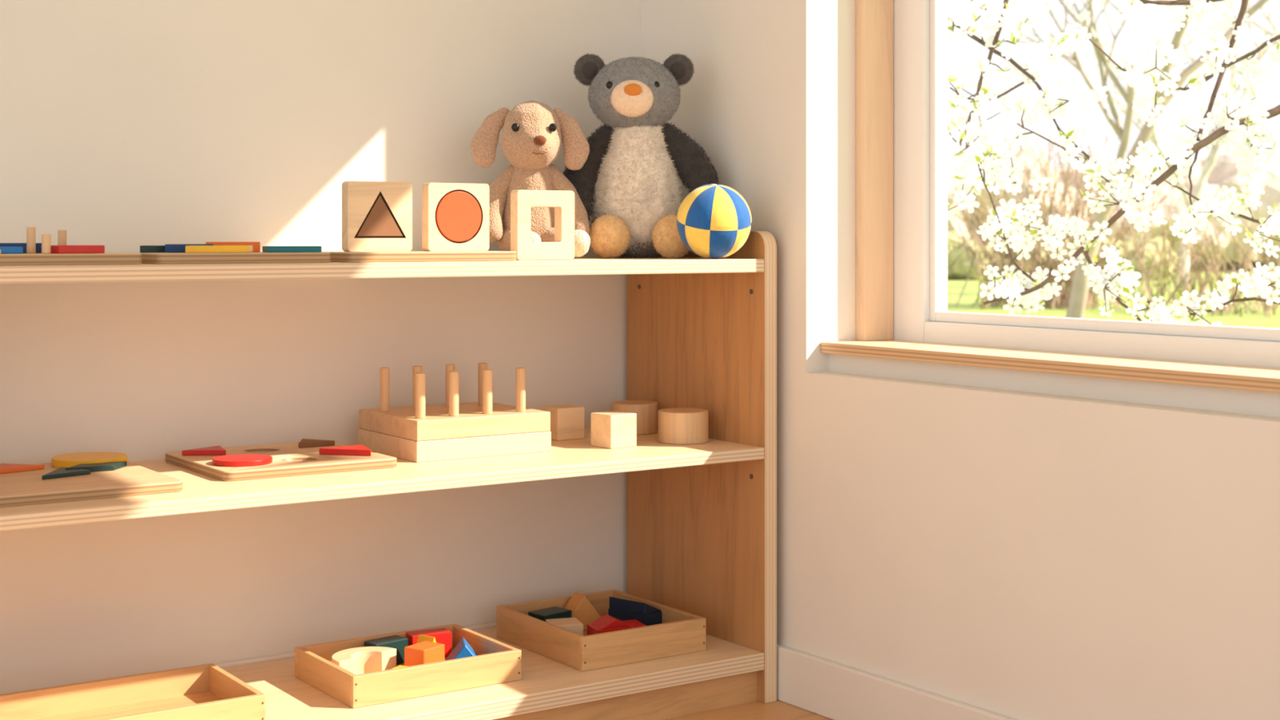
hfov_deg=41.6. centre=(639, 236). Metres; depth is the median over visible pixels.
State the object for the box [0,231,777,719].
shelving unit
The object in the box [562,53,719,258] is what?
teddy bear
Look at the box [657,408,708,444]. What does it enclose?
cylinder
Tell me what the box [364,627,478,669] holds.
blocks
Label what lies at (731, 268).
shelf
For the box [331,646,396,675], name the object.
block
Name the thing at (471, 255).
board
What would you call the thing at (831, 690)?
baseboard
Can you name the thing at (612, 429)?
cube
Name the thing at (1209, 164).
tree
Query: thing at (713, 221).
ball
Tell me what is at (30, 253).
board
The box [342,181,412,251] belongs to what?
block
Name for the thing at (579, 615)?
blocks
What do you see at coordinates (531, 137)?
plush dog
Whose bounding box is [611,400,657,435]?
cylinder
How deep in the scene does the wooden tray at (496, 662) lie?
2.65 m
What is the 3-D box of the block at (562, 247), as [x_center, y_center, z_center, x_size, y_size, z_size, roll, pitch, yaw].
[-0.158,-0.019,2.737,0.109,0.113,0.022,0,0,-34]
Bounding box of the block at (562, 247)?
[510,190,574,260]
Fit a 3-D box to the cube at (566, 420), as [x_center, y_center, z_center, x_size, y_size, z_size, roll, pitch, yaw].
[-0.138,0.332,3.017,0.057,0.057,0.057,0,0,-35]
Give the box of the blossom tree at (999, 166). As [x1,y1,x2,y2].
[947,0,1279,324]
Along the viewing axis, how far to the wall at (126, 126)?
2.85 m
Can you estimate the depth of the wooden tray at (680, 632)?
2.86 m
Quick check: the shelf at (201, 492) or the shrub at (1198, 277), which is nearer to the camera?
the shelf at (201, 492)
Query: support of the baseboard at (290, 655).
attached to the wall at (126, 126)
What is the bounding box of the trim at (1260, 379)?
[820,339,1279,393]
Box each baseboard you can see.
[213,622,496,668]
[777,644,1015,719]
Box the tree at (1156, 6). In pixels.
[1140,0,1279,48]
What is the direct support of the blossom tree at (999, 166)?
on the lawn
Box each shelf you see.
[0,256,764,284]
[0,427,764,531]
[222,627,764,719]
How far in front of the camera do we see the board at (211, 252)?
2.39 m
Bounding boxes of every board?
[0,226,142,266]
[0,451,182,506]
[129,241,330,264]
[165,439,396,481]
[321,250,516,262]
[358,362,551,462]
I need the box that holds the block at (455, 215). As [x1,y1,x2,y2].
[422,182,488,251]
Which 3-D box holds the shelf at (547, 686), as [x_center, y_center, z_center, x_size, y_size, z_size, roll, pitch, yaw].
[-0.582,0.728,2.601,1.635,0.029,0.425,0,0,-34]
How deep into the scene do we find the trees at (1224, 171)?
59.45 m
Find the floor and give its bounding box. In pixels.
[662,699,832,719]
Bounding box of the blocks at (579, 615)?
[528,591,662,635]
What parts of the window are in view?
frame, sash, frame bottom, sash bottom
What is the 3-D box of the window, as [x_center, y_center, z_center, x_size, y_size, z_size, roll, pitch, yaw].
[1.178,-0.420,1.855,0.125,1.237,2.674,0,0,-34]
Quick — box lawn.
[947,271,1279,328]
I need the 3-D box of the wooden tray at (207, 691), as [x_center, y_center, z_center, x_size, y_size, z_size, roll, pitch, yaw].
[-0.778,0.690,2.427,0.415,0.046,0.220,0,0,-34]
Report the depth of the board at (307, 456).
2.62 m
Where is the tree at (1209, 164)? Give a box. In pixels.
[1054,0,1279,286]
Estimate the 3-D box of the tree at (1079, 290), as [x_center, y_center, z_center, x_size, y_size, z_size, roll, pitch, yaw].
[8.417,-3.284,22.572,7.130,9.065,5.191,0,0,-25]
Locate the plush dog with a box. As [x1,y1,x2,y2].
[470,100,590,257]
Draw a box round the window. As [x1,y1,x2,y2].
[855,0,1279,368]
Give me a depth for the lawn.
29.14 m
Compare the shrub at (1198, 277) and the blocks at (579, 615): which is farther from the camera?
the shrub at (1198, 277)
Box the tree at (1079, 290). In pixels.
[962,0,1268,318]
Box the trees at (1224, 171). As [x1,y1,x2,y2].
[947,142,1279,271]
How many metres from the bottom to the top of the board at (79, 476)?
0.026 m
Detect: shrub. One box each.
[947,113,1224,309]
[1061,205,1279,319]
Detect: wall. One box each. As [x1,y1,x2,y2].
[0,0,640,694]
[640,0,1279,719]
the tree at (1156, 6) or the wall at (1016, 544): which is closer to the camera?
the wall at (1016, 544)
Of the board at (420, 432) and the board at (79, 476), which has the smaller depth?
the board at (79, 476)
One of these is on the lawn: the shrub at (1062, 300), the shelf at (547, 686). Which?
the shrub at (1062, 300)
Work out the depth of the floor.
2.82 m
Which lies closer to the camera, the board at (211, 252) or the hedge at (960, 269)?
the board at (211, 252)
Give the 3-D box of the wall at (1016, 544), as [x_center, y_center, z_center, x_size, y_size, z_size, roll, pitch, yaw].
[1.376,-0.300,1.489,0.260,3.000,4.700,0,0,-34]
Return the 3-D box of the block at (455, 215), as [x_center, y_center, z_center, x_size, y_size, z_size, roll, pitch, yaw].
[-0.291,-0.031,2.663,0.108,0.107,0.022,0,0,-34]
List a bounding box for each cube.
[541,404,584,440]
[591,410,636,448]
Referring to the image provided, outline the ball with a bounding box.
[676,183,751,258]
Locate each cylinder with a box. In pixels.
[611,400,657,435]
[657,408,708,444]
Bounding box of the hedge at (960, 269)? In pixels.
[947,231,1177,279]
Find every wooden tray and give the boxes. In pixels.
[0,662,265,719]
[294,623,521,708]
[496,589,706,671]

